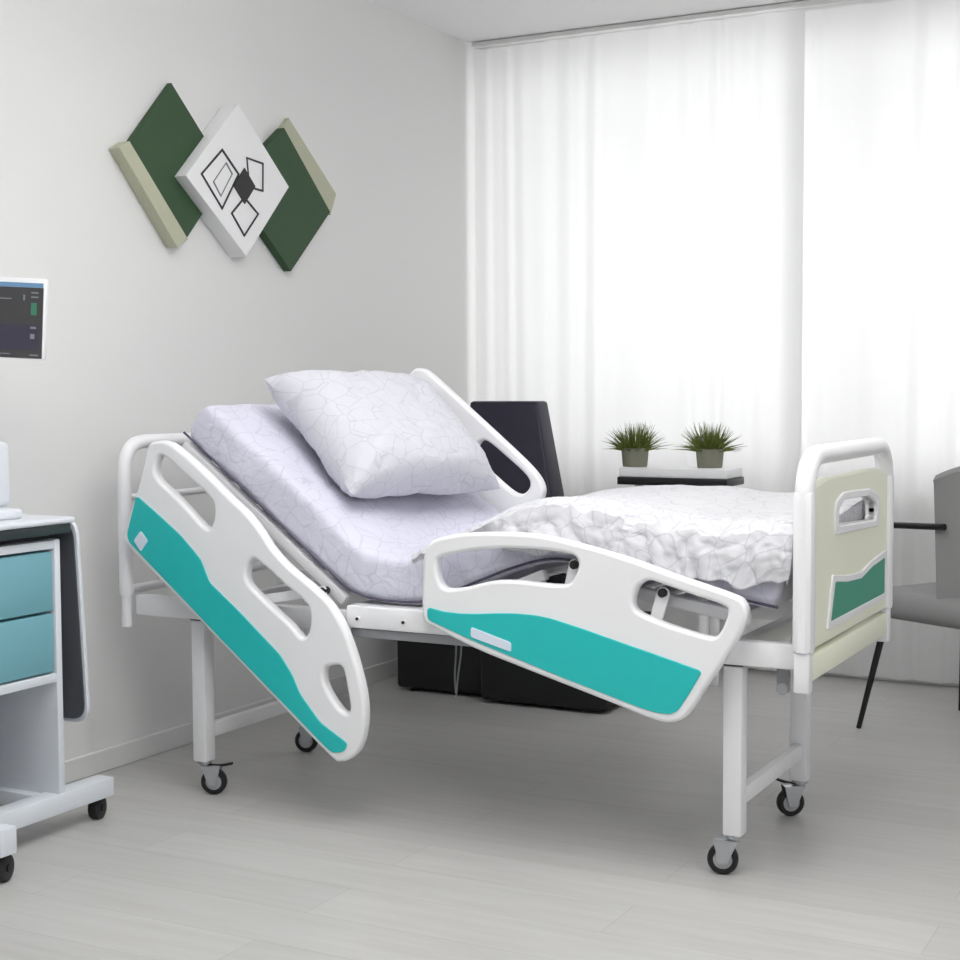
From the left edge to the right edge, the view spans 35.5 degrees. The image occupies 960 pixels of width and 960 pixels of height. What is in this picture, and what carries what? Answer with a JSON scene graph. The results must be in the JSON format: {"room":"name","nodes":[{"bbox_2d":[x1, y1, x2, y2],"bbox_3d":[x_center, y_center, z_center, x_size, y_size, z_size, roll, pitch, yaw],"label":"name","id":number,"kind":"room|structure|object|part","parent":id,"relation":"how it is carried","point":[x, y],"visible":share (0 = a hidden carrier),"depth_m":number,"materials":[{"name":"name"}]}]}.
{"room":"hospital room","nodes":[
{"label":"hospital room","id":0,"kind":"room"},
{"bbox_2d":[0,0,480,760],"bbox_3d":[-1.941,-0.376,3.380,0.150,2.743,8.570,2,4,28],"label":"wall","id":1,"kind":"structure","parent":0,"point":[144,336],"depth_m":5.02,"materials":[{"name":"white paint"}]},
{"bbox_2d":[0,658,397,805],"bbox_3d":[-1.921,0.967,3.311,0.014,0.070,8.320,2,4,28],"label":"baseboard","id":2,"kind":"structure","parent":1,"relation":"attached to","point":[99,761],"depth_m":4.90,"materials":[{"name":"white paint"}]},
{"bbox_2d":[109,83,335,271],"bbox_3d":[-0.831,-1.032,5.207,0.074,0.568,1.260,2,4,28],"label":"wall art","id":3,"kind":"object","parent":1,"relation":"attached to","point":[244,188],"visible":1,"depth_m":5.10,"materials":[{"name":"green painted wood"},{"name":"white painted wood"},{"name":"black ink"}]},
{"bbox_3d":[-1.004,-1.046,4.934,0.020,0.506,0.538,2,4,28],"label":"green panel","id":4,"kind":"part","parent":3,"relation":"part of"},
{"bbox_3d":[-0.855,-1.031,5.167,0.068,0.517,0.581,2,4,28],"label":"white panel","id":5,"kind":"part","parent":3,"relation":"part of","materials":[{"name":"white"}]},
{"bbox_3d":[-0.728,-1.019,5.443,0.034,0.514,0.615,2,4,28],"label":"green panel","id":6,"kind":"part","parent":3,"relation":"part of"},
{"bbox_2d":[0,667,959,959],"bbox_3d":[0.806,1.117,2.018,6.350,0.100,8.570,2,4,28],"label":"floor","id":7,"kind":"structure","parent":0,"point":[465,826],"depth_m":3.93,"materials":[{"name":"laminate"}]},
{"bbox_2d":[0,514,113,881],"bbox_3d":[-1.281,0.534,3.906,0.530,0.858,0.716,2,4,28],"label":"cart","id":8,"kind":"object","parent":7,"relation":"on","point":[44,681],"visible":0.99,"depth_m":4.00,"materials":[{"name":"white painted metal"},{"name":"blue plastic"},{"name":"dark grey plastic"}]},
{"bbox_2d":[0,441,21,520],"bbox_3d":[-1.403,-0.094,3.846,0.280,0.404,0.385,2,4,28],"label":"monitor stand","id":9,"kind":"object","parent":8,"relation":"on","point":[5,513],"visible":1,"depth_m":3.95,"materials":[{"name":"white"}]},
{"bbox_2d":[0,277,48,359],"bbox_3d":[-1.318,-0.420,3.904,0.402,0.240,0.075,0,3,2],"label":"patient monitor","id":10,"kind":"object","parent":9,"relation":"attached to","point":[23,301],"visible":1,"depth_m":3.86,"materials":[{"name":"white plastic"}]},
{"bbox_3d":[-1.364,0.277,3.857,0.296,0.158,0.428,2,4,28],"label":"drawer","id":11,"kind":"part","parent":8,"relation":"part of","materials":[{"name":"teal plastic"}]},
{"bbox_3d":[-1.363,0.440,3.867,0.296,0.156,0.428,2,4,28],"label":"drawer","id":12,"kind":"part","parent":8,"relation":"part of","materials":[{"name":"teal plastic"}]},
{"bbox_2d":[0,514,74,530],"bbox_3d":[-1.381,0.116,3.844,0.390,0.016,0.558,2,4,28],"label":"countertop","id":13,"kind":"structure","parent":8,"relation":"on","point":[27,521],"depth_m":3.90,"materials":[{"name":"white"}]},
{"bbox_2d":[63,522,89,721],"bbox_3d":[-1.234,0.380,4.145,0.362,0.564,0.046,2,4,28],"label":"panel","id":14,"kind":"object","parent":8,"relation":"attached to","point":[76,697],"depth_m":4.07,"materials":[{"name":"grey plastic"}]},
{"bbox_2d":[117,368,893,873],"bbox_3d":[0.040,0.299,4.341,2.099,1.263,0.932,2,4,28],"label":"hospital bed","id":15,"kind":"object","parent":7,"relation":"on","point":[582,624],"visible":0.88,"depth_m":3.97,"materials":[{"name":"white plastic"}]},
{"bbox_3d":[-0.984,0.178,4.350,0.049,0.056,0.004,2,4,28],"label":"label plate","id":16,"kind":"part","parent":15,"relation":"part of","materials":[{"name":"white plastic"}]},
{"bbox_3d":[-0.872,0.083,4.808,0.041,0.476,0.832,2,4,28],"label":"headboard","id":17,"kind":"part","parent":15,"relation":"part of","materials":[{"name":"white plastic"}]},
{"bbox_3d":[-0.816,0.620,4.422,0.048,0.420,0.048,2,4,28],"label":"leg","id":18,"kind":"part","parent":15,"relation":"part of","materials":[{"name":"white metal"}]},
{"bbox_3d":[-0.767,0.840,4.429,0.074,0.015,0.014,0,3,8],"label":"brake lever","id":19,"kind":"part","parent":15,"relation":"part of","materials":[{"name":"black rubber"}]},
{"bbox_3d":[-0.694,0.395,4.214,0.753,0.677,0.006,2,4,28],"label":"colour panel","id":20,"kind":"part","parent":15,"relation":"part of","materials":[{"name":"teal plastic"}]},
{"bbox_3d":[-0.669,0.326,4.217,0.827,0.869,0.036,2,4,28],"label":"rail","id":21,"kind":"part","parent":15,"relation":"part of","materials":[{"name":"white plastic"}]},
{"bbox_3d":[-0.533,0.323,4.176,0.251,0.066,0.008,2,4,28],"label":"rail arm","id":22,"kind":"part","parent":15,"relation":"part of","materials":[{"name":"white plastic"}]},
{"bbox_3d":[-0.546,0.588,4.931,0.048,0.420,0.048,2,4,28],"label":"leg","id":23,"kind":"part","parent":15,"relation":"part of","materials":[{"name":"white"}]},
{"bbox_3d":[-0.216,0.375,4.023,0.325,0.061,0.035,2,4,28],"label":"seat plate","id":24,"kind":"part","parent":15,"relation":"part of","materials":[{"name":"white plastic"}]},
{"bbox_3d":[-0.088,0.422,3.975,0.590,0.025,0.025,2,4,28],"label":"rail","id":25,"kind":"part","parent":15,"relation":"part of","materials":[{"name":"grey metal"}]},
{"bbox_3d":[0.040,0.375,4.343,2.010,0.060,0.770,2,4,28],"label":"frame","id":26,"kind":"part","parent":15,"relation":"part of","materials":[{"name":"white"}]},
{"bbox_3d":[-0.103,-0.024,4.904,0.700,0.684,0.036,2,4,28],"label":"rail","id":27,"kind":"part","parent":15,"relation":"part of","materials":[{"name":"white plastic"}]},
{"bbox_2d":[183,404,792,608],"bbox_3d":[0.114,0.051,4.300,1.785,0.543,0.804,2,4,28],"label":"mattress","id":28,"kind":"object","parent":15,"relation":"on","point":[368,546],"visible":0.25,"depth_m":4.23,"materials":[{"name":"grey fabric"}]},
{"bbox_2d":[264,370,499,498],"bbox_3d":[-0.283,-0.143,4.543,0.412,0.383,0.645,3,5,42],"label":"pillow","id":29,"kind":"object","parent":28,"relation":"on","point":[376,434],"visible":1,"depth_m":4.39,"materials":[{"name":"white fabric"}]},
{"bbox_2d":[412,485,864,589],"bbox_3d":[0.436,0.172,4.126,1.101,0.296,0.852,2,4,28],"label":"blanket","id":30,"kind":"object","parent":28,"relation":"on","point":[741,537],"visible":0.72,"depth_m":3.73,"materials":[{"name":"white fabric"}]},
{"bbox_3d":[0.028,0.407,3.828,0.116,0.053,0.004,2,4,28],"label":"label plate","id":31,"kind":"part","parent":15,"relation":"part of","materials":[{"name":"white plastic"}]},
{"bbox_3d":[0.195,0.449,3.746,0.750,0.218,0.006,2,4,28],"label":"colour panel","id":32,"kind":"part","parent":15,"relation":"part of","materials":[{"name":"teal plastic"}]},
{"bbox_3d":[0.225,0.287,3.773,0.068,0.180,0.008,2,4,28],"label":"rail arm","id":33,"kind":"part","parent":15,"relation":"part of","materials":[{"name":"white plastic"}]},
{"bbox_3d":[0.244,0.359,3.736,0.881,0.445,0.036,2,4,28],"label":"rail","id":34,"kind":"part","parent":15,"relation":"part of","materials":[{"name":"white plastic"}]},
{"bbox_3d":[0.431,0.341,3.667,0.072,0.162,0.008,2,4,28],"label":"rail arm","id":35,"kind":"part","parent":15,"relation":"part of","materials":[{"name":"white plastic"}]},
{"bbox_3d":[0.623,0.659,3.662,0.048,0.420,0.048,2,4,28],"label":"leg","id":36,"kind":"part","parent":15,"relation":"part of","materials":[{"name":"white metal"}]},
{"bbox_3d":[0.855,0.845,4.214,0.074,0.015,0.014,2,4,38],"label":"brake lever","id":37,"kind":"part","parent":15,"relation":"part of","materials":[{"name":"black rubber"}]},
{"bbox_3d":[0.893,0.627,4.171,0.048,0.420,0.048,2,4,28],"label":"leg","id":38,"kind":"part","parent":15,"relation":"part of","materials":[{"name":"white metal"}]},
{"bbox_3d":[0.945,0.140,3.849,0.047,0.481,0.858,2,4,28],"label":"footboard","id":39,"kind":"part","parent":15,"relation":"part of","materials":[{"name":"white plastic"}]},
{"bbox_3d":[0.945,0.180,3.852,0.024,0.400,0.780,2,4,28],"label":"panel","id":40,"kind":"part","parent":15,"relation":"part of","materials":[{"name":"beige plastic"}]},
{"bbox_3d":[0.987,0.280,3.908,0.006,0.100,0.573,2,4,28],"label":"colour panel","id":41,"kind":"part","parent":15,"relation":"part of","materials":[{"name":"teal plastic"}]},
{"bbox_2d":[397,401,650,710],"bbox_3d":[0.165,0.265,5.880,0.930,1.145,0.520,2,4,28],"label":"armchair","id":42,"kind":"object","parent":7,"relation":"on","point":[526,425],"visible":0.16,"depth_m":5.90,"materials":[{"name":"black leather"}]},
{"bbox_3d":[0.145,0.056,6.037,0.517,0.745,0.198,2,4,28],"label":"backrest","id":43,"kind":"part","parent":42,"relation":"part of","materials":[{"name":"black leather"}]},
{"bbox_2d":[617,465,743,692],"bbox_3d":[0.800,0.388,5.993,0.458,0.880,0.210,2,4,28],"label":"side table","id":44,"kind":"object","parent":7,"relation":"on","point":[650,475],"visible":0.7,"depth_m":5.88,"materials":[{"name":"white plastic"}]},
{"bbox_2d":[603,422,673,466],"bbox_3d":[0.622,-0.147,6.042,0.268,0.185,0.268,-2,4,-27],"label":"potted plant","id":45,"kind":"object","parent":44,"relation":"on","point":[635,453],"visible":1,"depth_m":6.00,"materials":[{"name":"green plant"}]},
{"bbox_3d":[0.625,-0.092,6.044,0.112,0.075,0.111,2,4,28],"label":"pot","id":46,"kind":"part","parent":45,"relation":"part of","materials":[{"name":"ceramic"}]},
{"bbox_3d":[0.876,0.428,5.876,0.030,0.815,0.030,2,4,28],"label":"leg","id":47,"kind":"part","parent":44,"relation":"part of","materials":[{"name":"white plastic"}]},
{"bbox_2d":[672,422,744,467],"bbox_3d":[0.899,-0.141,5.918,0.296,0.186,0.272,2,4,28],"label":"potted plant","id":48,"kind":"object","parent":44,"relation":"on","point":[709,450],"visible":1,"depth_m":5.89,"materials":[{"name":"green plant"}]},
{"bbox_3d":[0.909,-0.087,5.928,0.112,0.075,0.111,2,4,28],"label":"pot","id":49,"kind":"part","parent":48,"relation":"part of","materials":[{"name":"ceramic"}]},
{"bbox_3d":[0.942,0.420,5.999,0.030,0.815,0.030,2,4,28],"label":"leg","id":50,"kind":"part","parent":44,"relation":"part of","materials":[{"name":"white plastic"}]},
{"bbox_2d":[856,466,959,728],"bbox_3d":[1.692,0.395,5.147,0.548,0.964,0.548,-2,4,-32],"label":"armchair","id":51,"kind":"object","parent":7,"relation":"on","point":[937,603],"visible":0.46,"depth_m":4.96,"materials":[{"name":"grey fabric"}]},
{"bbox_3d":[1.374,0.671,5.235,0.113,0.405,0.026,0,3,10],"label":"leg","id":52,"kind":"part","parent":51,"relation":"part of","materials":[{"name":"black metal"}]},
{"bbox_3d":[1.440,0.289,5.048,0.022,0.306,0.310,-2,4,-32],"label":"armrest","id":53,"kind":"part","parent":51,"relation":"part of","materials":[{"name":"black metal"}]},
{"bbox_3d":[1.689,0.428,5.153,0.500,0.103,0.490,-2,4,-32],"label":"seat","id":54,"kind":"part","parent":51,"relation":"part of","materials":[{"name":"grey fabric"}]},
{"bbox_3d":[1.769,0.156,5.008,0.546,0.472,0.238,-2,4,-32],"label":"backrest","id":55,"kind":"part","parent":51,"relation":"part of","materials":[{"name":"grey fabric"}]},
{"bbox_3d":[1.764,0.654,5.482,0.026,0.405,0.113,0,3,10],"label":"leg","id":56,"kind":"part","parent":51,"relation":"part of","materials":[{"name":"black metal"}]},
{"bbox_2d":[369,0,863,47],"bbox_3d":[0.793,-1.721,1.848,6.350,0.100,8.570,2,4,28],"label":"ceiling","id":57,"kind":"structure","parent":0,"point":[469,21],"depth_m":6.18,"materials":[{"name":"white paint"}]},
{"bbox_2d":[471,0,853,47],"bbox_3d":[2.434,-1.879,5.408,5.580,0.019,0.028,2,4,28],"label":"track","id":58,"kind":"object","parent":57,"relation":"attached to","point":[804,3],"visible":1,"depth_m":6.29,"materials":[{"name":"white metal"}]},
{"bbox_2d":[474,9,804,671],"bbox_3d":[0.642,-0.565,6.432,1.500,2.683,0.034,2,4,28],"label":"curtain","id":59,"kind":"object","parent":58,"relation":"hanging from","point":[639,194],"visible":0.67,"depth_m":6.37,"materials":[{"name":"white fabric"}]},
{"bbox_2d":[801,0,959,683],"bbox_3d":[3.046,-0.503,5.207,4.045,2.683,0.045,2,4,28],"label":"curtain","id":60,"kind":"object","parent":58,"relation":"hanging from","point":[881,330],"visible":0.8,"depth_m":5.95,"materials":[{"name":"white fabric"}]},
{"bbox_2d":[481,0,894,49],"bbox_3d":[2.798,-0.527,5.546,6.200,2.743,0.200,2,4,28],"label":"wall","id":61,"kind":"structure","parent":0,"point":[864,1],"depth_m":6.19,"materials":[{"name":"white paint"}]},
{"bbox_2d":[722,666,958,686],"bbox_3d":[2.760,0.813,5.528,6.186,0.070,0.014,2,4,28],"label":"baseboard","id":62,"kind":"structure","parent":61,"relation":"attached to","point":[825,674],"depth_m":6.10,"materials":[{"name":"white paint"}]}
]}

